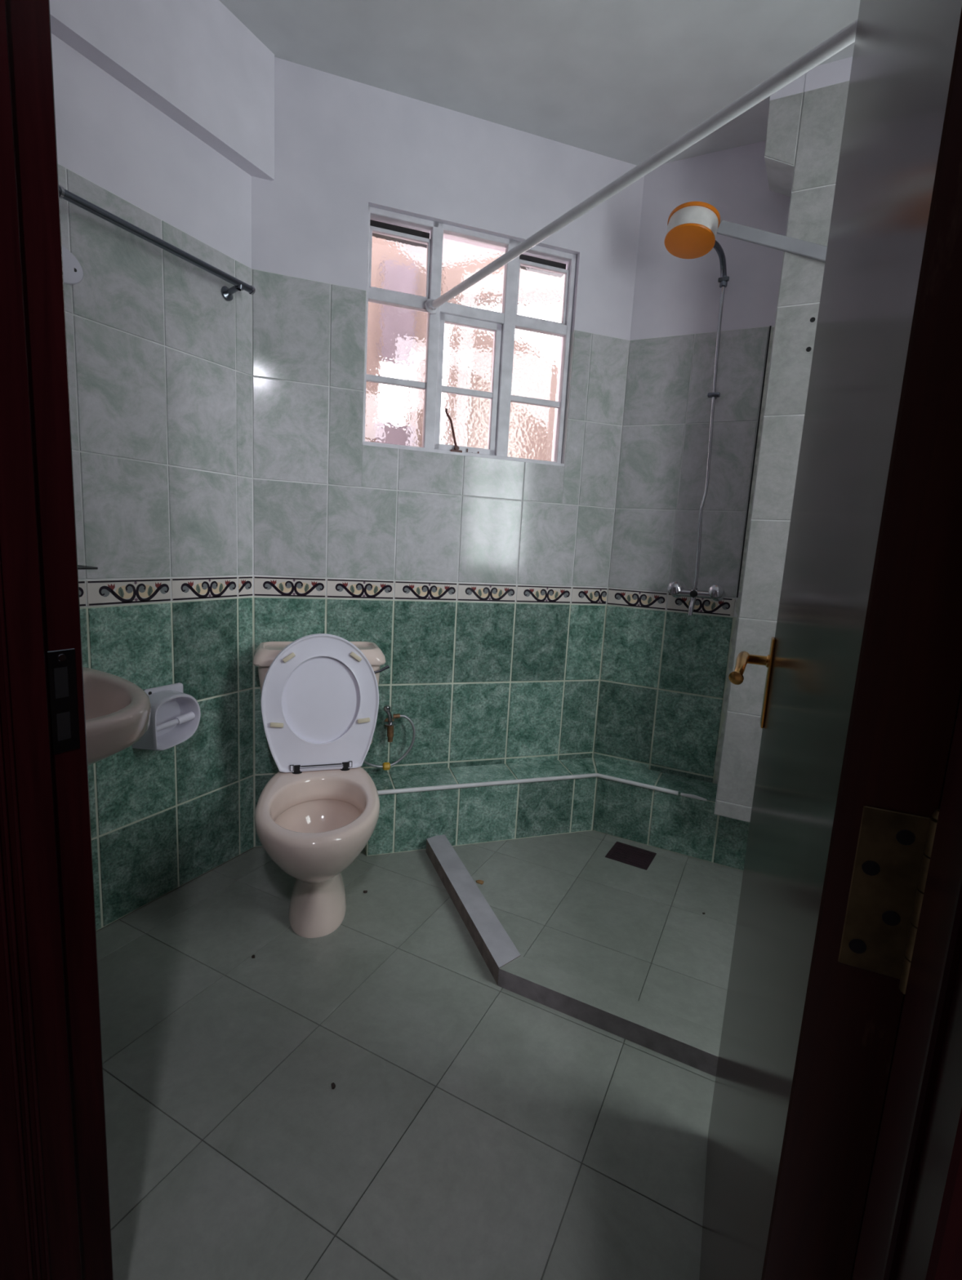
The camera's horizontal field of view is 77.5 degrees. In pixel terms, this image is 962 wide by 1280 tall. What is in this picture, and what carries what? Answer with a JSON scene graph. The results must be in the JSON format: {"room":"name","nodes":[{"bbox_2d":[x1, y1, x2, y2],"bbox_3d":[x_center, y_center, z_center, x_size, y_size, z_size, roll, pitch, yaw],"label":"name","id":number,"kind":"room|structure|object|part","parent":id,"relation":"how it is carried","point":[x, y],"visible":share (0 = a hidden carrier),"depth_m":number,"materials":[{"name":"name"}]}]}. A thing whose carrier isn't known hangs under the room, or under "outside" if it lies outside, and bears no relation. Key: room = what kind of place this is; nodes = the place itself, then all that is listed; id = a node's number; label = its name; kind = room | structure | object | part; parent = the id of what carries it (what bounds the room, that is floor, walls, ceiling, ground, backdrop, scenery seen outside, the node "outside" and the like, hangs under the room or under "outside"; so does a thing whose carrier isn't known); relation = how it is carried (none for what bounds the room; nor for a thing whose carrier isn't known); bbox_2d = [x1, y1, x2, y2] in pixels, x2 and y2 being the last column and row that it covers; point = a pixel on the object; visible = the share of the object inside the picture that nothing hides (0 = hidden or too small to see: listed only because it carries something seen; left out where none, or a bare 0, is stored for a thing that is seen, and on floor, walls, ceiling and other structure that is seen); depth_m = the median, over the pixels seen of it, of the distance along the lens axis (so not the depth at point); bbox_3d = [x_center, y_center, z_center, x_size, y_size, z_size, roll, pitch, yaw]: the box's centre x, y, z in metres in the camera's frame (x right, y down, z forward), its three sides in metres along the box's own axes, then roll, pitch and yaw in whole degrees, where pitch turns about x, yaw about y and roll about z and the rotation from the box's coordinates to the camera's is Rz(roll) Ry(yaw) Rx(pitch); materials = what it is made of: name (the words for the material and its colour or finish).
{"room":"bathroom","nodes":[
{"label":"bathroom","id":0,"kind":"room"},
{"bbox_2d":[51,33,253,930],"bbox_3d":[-1.177,-0.465,1.570,0.250,2.650,1.277,8,10,26],"label":"wall","id":1,"kind":"structure","parent":0,"point":[160,362],"depth_m":1.77,"materials":[{"name":"tile"}]},
{"bbox_2d":[62,244,83,284],"bbox_3d":[-1.029,-0.918,1.448,0.011,0.090,0.132,8,10,26],"label":"wall plate","id":2,"kind":"object","parent":1,"relation":"attached to","point":[73,271],"visible":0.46,"depth_m":1.48,"materials":[{"name":"white plastic"}]},
{"bbox_2d":[77,564,97,569],"bbox_3d":[-1.139,-0.159,1.314,0.118,0.020,0.518,8,10,26],"label":"glass shelf","id":3,"kind":"object","parent":1,"relation":"attached to","point":[79,566],"visible":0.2,"depth_m":1.50,"materials":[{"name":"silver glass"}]},
{"bbox_2d":[83,666,151,765],"bbox_3d":[-0.962,0.182,1.282,0.540,0.330,0.504,8,10,26],"label":"washbasin","id":4,"kind":"object","parent":1,"relation":"attached to","point":[117,711],"visible":0.38,"depth_m":1.27,"materials":[{"name":"beige ceramic"}]},
{"bbox_2d":[58,185,255,301],"bbox_3d":[-0.892,-1.058,1.621,0.078,0.057,0.651,8,10,26],"label":"towel rail","id":5,"kind":"object","parent":1,"relation":"attached to","point":[227,292],"visible":0.63,"depth_m":1.60,"materials":[{"name":"silver metal"}]},
{"bbox_2d":[132,682,200,751],"bbox_3d":[-0.956,0.236,1.825,0.086,0.184,0.175,8,10,26],"label":"paper holder","id":6,"kind":"object","parent":1,"relation":"attached to","point":[175,714],"visible":0.87,"depth_m":1.83,"materials":[{"name":"white ceramic"}]},
{"bbox_2d":[96,830,742,1279],"bbox_3d":[-0.526,1.219,0.147,3.172,0.150,6.500,8,10,26],"label":"floor","id":7,"kind":"structure","parent":0,"point":[470,1126],"depth_m":1.33,"materials":[{"name":"grey tile"}]},
{"bbox_2d":[253,633,389,937],"bbox_3d":[-0.494,0.428,1.916,0.452,0.857,0.764,0,10,-19],"label":"toilet","id":8,"kind":"object","parent":7,"relation":"on","point":[319,701],"visible":1,"depth_m":1.96,"materials":[{"name":"beige ceramic"}]},
{"bbox_3d":[-0.537,0.207,2.018,0.383,0.458,0.017,0,3,-19],"label":"lid panel","id":9,"kind":"part","parent":8,"relation":"part of","materials":[{"name":"white plastic"}]},
{"bbox_3d":[-0.507,0.667,1.865,0.364,0.400,0.598,0,10,-19],"label":"bowl","id":10,"kind":"part","parent":8,"relation":"part of","materials":[{"name":"beige ceramic"}]},
{"bbox_3d":[-0.584,0.242,2.160,0.412,0.347,0.184,0,10,-19],"label":"tank","id":11,"kind":"part","parent":8,"relation":"part of","materials":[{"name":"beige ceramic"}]},
{"bbox_3d":[-0.569,0.047,2.123,0.442,0.055,0.203,0,10,-19],"label":"tank lid","id":12,"kind":"part","parent":8,"relation":"part of","materials":[{"name":"beige ceramic"}]},
{"bbox_2d":[289,760,351,773],"bbox_3d":[-0.535,0.426,2.012,0.202,0.028,0.032,0,3,-19],"label":"hinge","id":13,"kind":"object","parent":8,"relation":"attached to","point":[295,766],"depth_m":2.00,"materials":[{"name":"silver metal"}]},
{"bbox_3d":[-0.362,0.107,2.106,0.081,0.042,0.018,1,9,-13],"label":"flush lever","id":14,"kind":"part","parent":8,"relation":"part of","materials":[{"name":"silver metal"}]},
{"bbox_2d":[331,1082,335,1088],"bbox_3d":[-0.320,0.967,1.301,0.009,0.006,0.012,-1,10,-25],"label":"crumb","id":15,"kind":"object","parent":7,"relation":"on","point":[333,1085],"visible":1,"depth_m":1.30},
{"bbox_2d":[475,880,484,884],"bbox_3d":[-0.003,0.855,2.121,0.028,0.006,0.022,8,10,26],"label":"scrap","id":16,"kind":"object","parent":7,"relation":"on","point":[480,882],"visible":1,"depth_m":2.11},
{"bbox_2d":[426,835,720,1076],"bbox_3d":[0.480,0.951,1.536,2.072,0.054,0.432,11,12,40],"label":"kerb","id":17,"kind":"object","parent":7,"relation":"on","point":[690,1043],"visible":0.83,"depth_m":1.56,"materials":[{"name":"grey tile"}]},
{"bbox_2d":[604,841,656,870],"bbox_3d":[0.593,0.849,2.368,0.164,0.007,0.150,8,10,29],"label":"floor drain","id":18,"kind":"object","parent":7,"relation":"on","point":[629,855],"visible":1,"depth_m":2.36,"materials":[{"name":"black metal"}]},
{"bbox_2d":[251,57,644,847],"bbox_3d":[-0.133,-0.530,2.352,1.661,2.650,0.130,0,10,-19],"label":"wall","id":19,"kind":"structure","parent":0,"point":[480,584],"depth_m":2.23,"materials":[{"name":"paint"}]},
{"bbox_2d":[363,704,415,769],"bbox_3d":[-0.379,0.377,2.315,0.244,0.260,0.078,-2,11,-31],"label":"angle valve","id":20,"kind":"object","parent":19,"relation":"attached to","point":[388,722],"visible":0.88,"depth_m":2.31,"materials":[{"name":"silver metal"}]},
{"bbox_3d":[-0.350,0.287,2.311,0.056,0.079,0.051,0,10,-19],"label":"valve knob","id":21,"kind":"part","parent":20,"relation":"part of","materials":[{"name":"silver metal"}]},
{"bbox_2d":[362,205,576,466],"bbox_3d":[-0.043,-1.102,2.280,0.802,0.794,0.131,0,10,-19],"label":"window","id":22,"kind":"structure","parent":19,"relation":"in","point":[485,375],"depth_m":2.25,"materials":[{"name":"glass"}]},
{"bbox_3d":[-0.321,-0.831,2.219,0.226,0.220,0.004,0,10,-19],"label":"pane","id":23,"kind":"part","parent":22,"relation":"part of","materials":[{"name":"clear glass"}]},
{"bbox_3d":[-0.306,-1.079,2.179,0.226,0.256,0.004,0,10,-19],"label":"pane","id":24,"kind":"part","parent":22,"relation":"part of","materials":[{"name":"clear glass"}]},
{"bbox_3d":[-0.292,-1.335,2.138,0.210,0.194,0.004,0,10,-19],"label":"pane","id":25,"kind":"part","parent":22,"relation":"part of","materials":[{"name":"clear glass"}]},
{"bbox_3d":[-0.291,-1.337,2.138,0.224,0.206,0.024,0,10,-19],"label":"sash","id":26,"kind":"part","parent":22,"relation":"part of","materials":[{"name":"paint"}]},
{"bbox_3d":[-0.065,-0.716,2.341,0.802,0.010,0.131,0,10,-19],"label":"sill","id":27,"kind":"part","parent":22,"relation":"part of","materials":[{"name":"paint"}]},
{"bbox_3d":[-0.062,-0.839,2.306,0.212,0.202,0.004,0,10,-19],"label":"pane","id":28,"kind":"part","parent":22,"relation":"part of","materials":[{"name":"clear glass"}]},
{"bbox_3d":[-0.049,-1.067,2.269,0.212,0.232,0.004,0,10,-19],"label":"pane","id":29,"kind":"part","parent":22,"relation":"part of","materials":[{"name":"clear glass"}]},
{"bbox_3d":[-0.054,-0.963,2.287,0.254,0.488,0.030,0,10,-19],"label":"casement sash","id":30,"kind":"part","parent":22,"relation":"part of","materials":[{"name":"glass"}]},
{"bbox_3d":[-0.032,-1.355,2.224,0.254,0.244,0.004,0,10,-19],"label":"pane","id":31,"kind":"part","parent":22,"relation":"part of","materials":[{"name":"clear glass"}]},
{"bbox_3d":[0.204,-0.830,2.398,0.222,0.220,0.004,0,10,-19],"label":"pane","id":32,"kind":"part","parent":22,"relation":"part of","materials":[{"name":"clear glass"}]},
{"bbox_3d":[0.218,-1.079,2.359,0.222,0.256,0.004,0,10,-19],"label":"pane","id":33,"kind":"part","parent":22,"relation":"part of","materials":[{"name":"clear glass"}]},
{"bbox_3d":[0.232,-1.334,2.318,0.202,0.194,0.004,0,10,-19],"label":"pane","id":34,"kind":"part","parent":22,"relation":"part of","materials":[{"name":"clear glass"}]},
{"bbox_3d":[0.232,-1.336,2.318,0.218,0.206,0.024,0,10,-19],"label":"sash","id":35,"kind":"part","parent":22,"relation":"part of","materials":[{"name":"paint"}]},
{"bbox_2d":[219,0,859,239],"bbox_3d":[0.485,-1.758,1.365,3.172,0.150,2.745,8,10,26],"label":"ceiling","id":36,"kind":"structure","parent":0,"point":[621,80],"depth_m":1.81,"materials":[{"name":"paint"}]},
{"bbox_2d":[49,0,274,180],"bbox_3d":[-0.945,-1.588,1.392,0.055,0.353,1.172,8,10,26],"label":"ceiling beam","id":37,"kind":"structure","parent":36,"relation":"attached to","point":[194,61],"depth_m":1.64,"materials":[{"name":"white paint"}]},
{"bbox_2d":[364,757,749,871],"bbox_3d":[0.741,0.725,2.364,2.423,0.267,0.649,5,9,9],"label":"wall ledge","id":38,"kind":"object","parent":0,"point":[468,805],"visible":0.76,"depth_m":2.40,"materials":[{"name":"tile"}]},
{"bbox_2d":[592,140,790,784],"bbox_3d":[1.285,-0.432,2.236,1.802,2.650,0.162,8,10,26],"label":"wall","id":39,"kind":"structure","parent":0,"point":[664,686],"depth_m":2.37,"materials":[{"name":"tile"}]},
{"bbox_2d":[663,201,728,615],"bbox_3d":[0.784,-0.782,2.228,0.410,1.389,0.215,-1,10,-25],"label":"shower","id":40,"kind":"object","parent":39,"relation":"attached to","point":[692,227],"visible":1,"depth_m":2.10,"materials":[{"name":"white plastic"}]},
{"bbox_3d":[0.766,-0.205,2.374,0.055,0.055,0.041,8,10,26],"label":"handle","id":41,"kind":"part","parent":40,"relation":"part of","materials":[{"name":"silver metal"}]},
{"bbox_3d":[0.716,-1.369,2.060,0.168,0.044,0.164,8,10,26],"label":"spray plate","id":42,"kind":"part","parent":40,"relation":"part of","materials":[{"name":"orange plastic"}]},
{"bbox_3d":[0.828,-0.135,2.353,0.023,0.078,0.042,8,10,26],"label":"spout","id":43,"kind":"part","parent":40,"relation":"part of","materials":[{"name":"silver metal"}]},
{"bbox_3d":[0.904,-0.186,2.305,0.055,0.055,0.041,8,10,26],"label":"handle","id":44,"kind":"part","parent":40,"relation":"part of","materials":[{"name":"silver metal"}]},
{"bbox_3d":[0.851,-1.363,2.150,0.160,0.100,0.031,-6,13,-45],"label":"shower arm","id":45,"kind":"part","parent":40,"relation":"part of","materials":[{"name":"silver metal"}]},
{"bbox_2d":[713,56,852,822],"bbox_3d":[1.428,-0.503,1.916,1.180,2.394,0.322,8,10,26],"label":"wall","id":46,"kind":"structure","parent":0,"point":[806,116],"depth_m":1.93,"materials":[{"name":"tile"}]},
{"bbox_2d":[715,220,826,262],"bbox_3d":[0.967,-1.235,1.874,0.455,0.225,0.015,9,10,30],"label":"conduit","id":47,"kind":"object","parent":46,"relation":"attached to","point":[762,237],"visible":0.58,"depth_m":1.89,"materials":[{"name":"white plastic"}]},
{"bbox_3d":[-0.243,-0.236,0.467,2.942,2.650,0.128,8,10,26],"label":"wall","id":48,"kind":"structure","parent":0,"visible":0},
{"bbox_2d":[0,0,961,1279],"bbox_3d":[-0.131,0.011,0.451,0.926,2.180,0.164,8,10,26],"label":"doorframe","id":49,"kind":"object","parent":48,"relation":"attached to","point":[55,1224],"visible":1,"depth_m":0.64,"materials":[{"name":"brown wood"}]},
{"bbox_3d":[-0.479,0.070,0.688,0.002,0.120,0.030,8,10,26],"label":"strike plate","id":50,"kind":"part","parent":49,"relation":"part of","materials":[{"name":"black metal"}]},
{"bbox_2d":[698,0,961,1279],"bbox_3d":[0.362,0.034,0.710,0.123,2.092,0.796,7,10,23],"label":"door","id":51,"kind":"structure","parent":49,"relation":"attached to","point":[863,686],"depth_m":0.39,"materials":[{"name":"brown glass"}]},
{"bbox_3d":[0.461,0.049,1.028,0.053,0.043,0.123,8,10,29],"label":"lever","id":52,"kind":"part","parent":51,"relation":"part of","materials":[{"name":"gold metal"}]},
{"bbox_3d":[0.508,0.075,1.063,0.005,0.160,0.038,7,10,23],"label":"plate","id":53,"kind":"part","parent":51,"relation":"part of","materials":[{"name":"gold metal"}]},
{"bbox_3d":[1.523,-0.195,0.834,0.120,2.650,2.375,8,10,26],"label":"wall","id":54,"kind":"structure","parent":0,"visible":0},
{"bbox_2d":[424,18,857,314],"bbox_3d":[0.489,-0.999,1.114,0.052,0.054,2.537,-3,11,-32],"label":"curtain rod","id":55,"kind":"object","parent":54,"relation":"attached to","point":[845,37],"visible":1,"depth_m":1.23,"materials":[{"name":"white paint"}]}
]}

